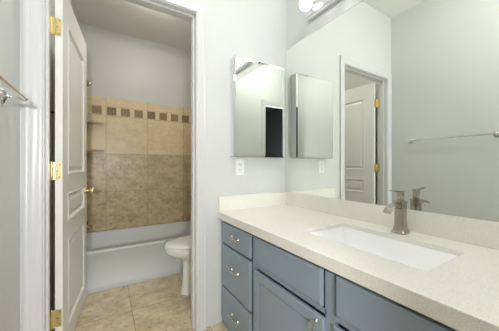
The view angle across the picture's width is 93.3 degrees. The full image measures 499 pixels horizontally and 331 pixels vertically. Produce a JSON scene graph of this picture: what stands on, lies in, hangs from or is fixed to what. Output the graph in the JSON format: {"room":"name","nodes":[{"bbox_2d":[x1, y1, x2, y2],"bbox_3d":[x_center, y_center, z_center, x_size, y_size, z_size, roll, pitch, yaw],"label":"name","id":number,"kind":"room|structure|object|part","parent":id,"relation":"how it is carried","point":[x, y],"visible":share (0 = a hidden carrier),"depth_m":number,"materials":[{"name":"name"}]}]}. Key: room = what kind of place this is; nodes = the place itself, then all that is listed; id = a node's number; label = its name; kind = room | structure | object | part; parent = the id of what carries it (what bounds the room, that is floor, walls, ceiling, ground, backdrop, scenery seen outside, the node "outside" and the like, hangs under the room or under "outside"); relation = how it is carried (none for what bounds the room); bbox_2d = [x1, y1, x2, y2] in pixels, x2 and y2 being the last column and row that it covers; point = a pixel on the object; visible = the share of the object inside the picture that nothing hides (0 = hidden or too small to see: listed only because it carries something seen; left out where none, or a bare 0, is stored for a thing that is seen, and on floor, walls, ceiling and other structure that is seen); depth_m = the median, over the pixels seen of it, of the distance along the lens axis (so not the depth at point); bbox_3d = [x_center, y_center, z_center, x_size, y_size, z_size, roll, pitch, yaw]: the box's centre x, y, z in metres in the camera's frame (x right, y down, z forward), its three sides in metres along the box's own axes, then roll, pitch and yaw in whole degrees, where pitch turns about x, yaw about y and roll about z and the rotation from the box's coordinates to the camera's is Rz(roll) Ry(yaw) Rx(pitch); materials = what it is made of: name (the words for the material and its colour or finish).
{"room":"bathroom","nodes":[
{"label":"bathroom","id":0,"kind":"room"},
{"bbox_2d":[0,0,54,330],"bbox_3d":[-0.939,-0.350,0.728,0.100,3.040,2.980,0,0,-31],"label":"wall","id":1,"kind":"structure","parent":0,"point":[9,9],"depth_m":1.10,"materials":[{"name":"paint"}]},
{"bbox_2d":[0,75,27,103],"bbox_3d":[-0.818,-0.294,0.703,0.081,0.067,0.788,0,0,-31],"label":"towel bar","id":2,"kind":"object","parent":1,"relation":"attached to","point":[4,96],"visible":1,"depth_m":0.97,"materials":[{"name":"silver metal"}]},
{"bbox_3d":[-1.004,-0.294,1.011,0.081,0.067,0.068,0,0,-31],"label":"post","id":3,"kind":"part","parent":2,"relation":"part of","materials":[{"name":"silver metal"}]},
{"bbox_2d":[50,295,54,310],"bbox_3d":[-1.442,1.125,1.666,0.013,0.090,0.835,0,0,-31],"label":"baseboard","id":4,"kind":"structure","parent":1,"relation":"attached to","point":[52,306],"depth_m":1.88,"materials":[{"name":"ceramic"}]},
{"bbox_2d":[71,0,190,50],"bbox_3d":[-0.977,-1.702,2.434,1.805,0.080,1.725,0,0,-31],"label":"ceiling","id":5,"kind":"structure","parent":0,"point":[119,16],"depth_m":2.71,"materials":[{"name":"paint"}]},
{"bbox_2d":[78,23,190,107],"bbox_3d":[-1.361,-0.246,3.163,1.705,2.832,0.100,0,0,-31],"label":"wall","id":6,"kind":"structure","parent":0,"point":[119,66],"depth_m":3.04,"materials":[{"name":"paint"}]},
{"bbox_2d":[87,95,190,232],"bbox_3d":[-1.341,0.016,3.111,1.545,1.708,0.010,0,0,-31],"label":"tiled wall","id":7,"kind":"structure","parent":6,"relation":"attached to","point":[142,175],"depth_m":3.03,"materials":[{"name":"tile"}]},
{"bbox_2d":[87,119,103,123],"bbox_3d":[-1.820,-0.513,2.692,0.272,0.022,0.209,0,0,-31],"label":"corner shelf","id":8,"kind":"object","parent":7,"relation":"attached to","point":[88,121],"visible":0.55,"depth_m":2.73,"materials":[{"name":"stone"}]},
{"bbox_2d":[87,149,103,151],"bbox_3d":[-1.820,-0.183,2.692,0.272,0.022,0.209,0,0,-31],"label":"corner shelf","id":9,"kind":"object","parent":7,"relation":"attached to","point":[94,150],"visible":0.55,"depth_m":2.74,"materials":[{"name":"stone"}]},
{"bbox_2d":[50,273,227,330],"bbox_3d":[-0.369,1.220,1.572,4.200,0.100,3.870,0,0,-31],"label":"floor","id":10,"kind":"structure","parent":0,"point":[158,304],"depth_m":1.92,"materials":[{"name":"tile"}]},
{"bbox_2d":[87,220,190,294],"bbox_3d":[-1.141,0.978,2.781,1.523,0.385,0.759,0,0,-31],"label":"bathtub","id":11,"kind":"object","parent":10,"relation":"on","point":[117,258],"visible":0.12,"depth_m":2.42,"materials":[{"name":"ceramic"}]},
{"bbox_2d":[164,235,190,294],"bbox_3d":[-0.420,0.771,2.295,0.782,0.797,0.470,0,0,-31],"label":"toilet","id":12,"kind":"object","parent":10,"relation":"on","point":[179,247],"visible":0.29,"depth_m":2.13,"materials":[{"name":"white ceramic"}]},
{"bbox_3d":[-0.543,0.732,2.220,0.495,0.017,0.372,0,0,-31],"label":"seat","id":13,"kind":"part","parent":12,"relation":"part of","materials":[{"name":"white plastic"}]},
{"bbox_3d":[-0.540,0.705,2.222,0.497,0.028,0.372,0,0,-31],"label":"lid","id":14,"kind":"part","parent":12,"relation":"part of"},
{"bbox_2d":[222,221,457,330],"bbox_3d":[0.531,0.779,1.112,0.677,0.781,1.887,0,0,-31],"label":"vanity cabinet","id":15,"kind":"object","parent":10,"relation":"on","point":[266,286],"visible":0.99,"depth_m":1.11,"materials":[{"name":"wood"}]},
{"bbox_3d":[-0.107,1.004,1.543,0.033,0.018,0.114,0,0,-31],"label":"handle","id":16,"kind":"part","parent":15,"relation":"part of","materials":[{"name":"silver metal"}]},
{"bbox_3d":[-0.107,0.697,1.543,0.033,0.018,0.114,0,0,-31],"label":"handle","id":17,"kind":"part","parent":15,"relation":"part of","materials":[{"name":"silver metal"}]},
{"bbox_3d":[-0.096,1.000,1.570,0.016,0.241,0.404,0,0,-31],"label":"drawer","id":18,"kind":"part","parent":15,"relation":"part of","materials":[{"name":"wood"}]},
{"bbox_3d":[-0.096,0.717,1.570,0.016,0.297,0.404,0,0,-31],"label":"drawer","id":19,"kind":"part","parent":15,"relation":"part of","materials":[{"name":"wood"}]},
{"bbox_3d":[-0.096,0.481,1.570,0.016,0.145,0.404,0,0,-31],"label":"drawer","id":20,"kind":"part","parent":15,"relation":"part of","materials":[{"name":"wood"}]},
{"bbox_3d":[0.160,0.482,1.148,0.016,0.147,0.502,0,0,-31],"label":"false drawer","id":21,"kind":"part","parent":15,"relation":"part of","materials":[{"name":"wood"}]},
{"bbox_3d":[0.162,0.859,1.145,0.016,0.522,0.510,0,0,-31],"label":"cabinet door","id":22,"kind":"part","parent":15,"relation":"part of","materials":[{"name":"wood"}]},
{"bbox_3d":[0.257,0.670,0.942,0.033,0.114,0.018,0,0,-31],"label":"handle","id":23,"kind":"part","parent":15,"relation":"part of","materials":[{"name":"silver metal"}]},
{"bbox_3d":[0.450,0.859,0.670,0.016,0.522,0.500,0,0,-31],"label":"cabinet door","id":24,"kind":"part","parent":15,"relation":"part of","materials":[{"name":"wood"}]},
{"bbox_2d":[218,192,498,330],"bbox_3d":[0.540,0.307,1.112,0.661,0.161,1.897,0,0,-31],"label":"countertop","id":25,"kind":"structure","parent":15,"relation":"on","point":[461,293],"depth_m":0.98,"materials":[{"name":"beige stone"}]},
{"bbox_2d":[311,227,457,311],"bbox_3d":[0.562,0.433,1.081,0.371,0.145,0.605,0,0,-31],"label":"sink","id":26,"kind":"object","parent":25,"relation":"in","point":[416,256],"visible":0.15,"depth_m":1.16,"materials":[{"name":"white ceramic"}]},
{"bbox_2d":[383,190,409,234],"bbox_3d":[0.729,0.228,1.170,0.169,0.220,0.064,0,0,-31],"label":"faucet","id":27,"kind":"object","parent":25,"relation":"on","point":[399,206],"visible":1,"depth_m":1.17,"materials":[{"name":"silver metal"}]},
{"bbox_3d":[0.717,0.206,1.163,0.140,0.038,0.039,0,0,-31],"label":"spout","id":28,"kind":"part","parent":27,"relation":"part of","materials":[{"name":"silver metal"}]},
{"bbox_3d":[0.452,0.482,0.667,0.016,0.147,0.492,0,0,-31],"label":"false drawer","id":29,"kind":"part","parent":15,"relation":"part of","materials":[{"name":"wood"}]},
{"bbox_2d":[20,0,286,330],"bbox_3d":[-0.445,-0.350,1.692,1.945,3.040,0.115,0,0,-31],"label":"wall","id":30,"kind":"structure","parent":0,"point":[256,30],"depth_m":1.78,"materials":[{"name":"paint"}]},
{"bbox_2d":[50,0,93,330],"bbox_3d":[-1.261,0.044,1.716,0.163,2.228,0.839,0,0,-29],"label":"door","id":31,"kind":"structure","parent":30,"relation":"in","point":[69,168],"depth_m":1.56,"materials":[{"name":"wood"}]},
{"bbox_3d":[-1.392,0.215,2.053,0.065,0.060,0.060,0,0,-31],"label":"knob","id":32,"kind":"part","parent":31,"relation":"part of","materials":[{"name":"gold metal"}]},
{"bbox_2d":[24,0,206,330],"bbox_3d":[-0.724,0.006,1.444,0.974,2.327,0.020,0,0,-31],"label":"trim","id":33,"kind":"structure","parent":30,"relation":"attached to","point":[33,9],"depth_m":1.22,"materials":[{"name":"wood"}]},
{"bbox_2d":[235,159,243,174],"bbox_3d":[-0.075,0.010,1.844,0.075,0.124,0.008,0,0,-31],"label":"wall outlet","id":34,"kind":"object","parent":30,"relation":"attached to","point":[239,163],"visible":1,"depth_m":1.84,"materials":[{"name":"white plastic"}]},
{"bbox_2d":[230,55,283,157],"bbox_3d":[0.071,-0.446,1.897,0.478,0.752,0.070,0,0,-31],"label":"medicine cabinet","id":35,"kind":"object","parent":30,"relation":"attached to","point":[256,88],"visible":1,"depth_m":1.85,"materials":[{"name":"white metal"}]},
{"bbox_2d":[287,0,361,48],"bbox_3d":[0.890,-0.350,1.271,0.100,3.040,2.010,0,0,-31],"label":"wall","id":36,"kind":"structure","parent":0,"point":[299,26],"depth_m":1.92,"materials":[{"name":"paint"}]},
{"bbox_2d":[299,0,339,20],"bbox_3d":[0.724,-1.190,1.284,0.169,0.110,1.225,0,0,-31],"label":"vanity light","id":37,"kind":"object","parent":36,"relation":"attached to","point":[314,9],"visible":1,"depth_m":1.72,"materials":[{"name":"white glass"}]},
{"bbox_3d":[0.414,-1.190,1.728,0.100,0.094,0.095,0,0,-31],"label":"bulb","id":38,"kind":"part","parent":37,"relation":"part of","materials":[{"name":"white glass"}]},
{"bbox_2d":[310,2,315,11],"bbox_3d":[0.463,-1.190,1.757,0.027,0.060,0.060,0,0,-31],"label":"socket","id":39,"kind":"object","parent":37,"relation":"attached to","point":[313,7],"depth_m":1.74,"materials":[{"name":"silver metal"}]},
{"bbox_2d":[285,0,498,221],"bbox_3d":[0.813,-0.399,1.281,0.020,1.250,1.882,0,0,-31],"label":"wall mirror","id":40,"kind":"object","parent":36,"relation":"attached to","point":[383,96],"visible":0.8,"depth_m":1.26,"materials":[{"name":"clear glass"}]},
{"bbox_2d":[286,192,498,249],"bbox_3d":[0.814,0.282,1.278,0.020,0.111,1.897,0,0,-31],"label":"backsplash","id":41,"kind":"structure","parent":36,"relation":"attached to","point":[484,233],"depth_m":1.19,"materials":[{"name":"beige stone"}]}
]}

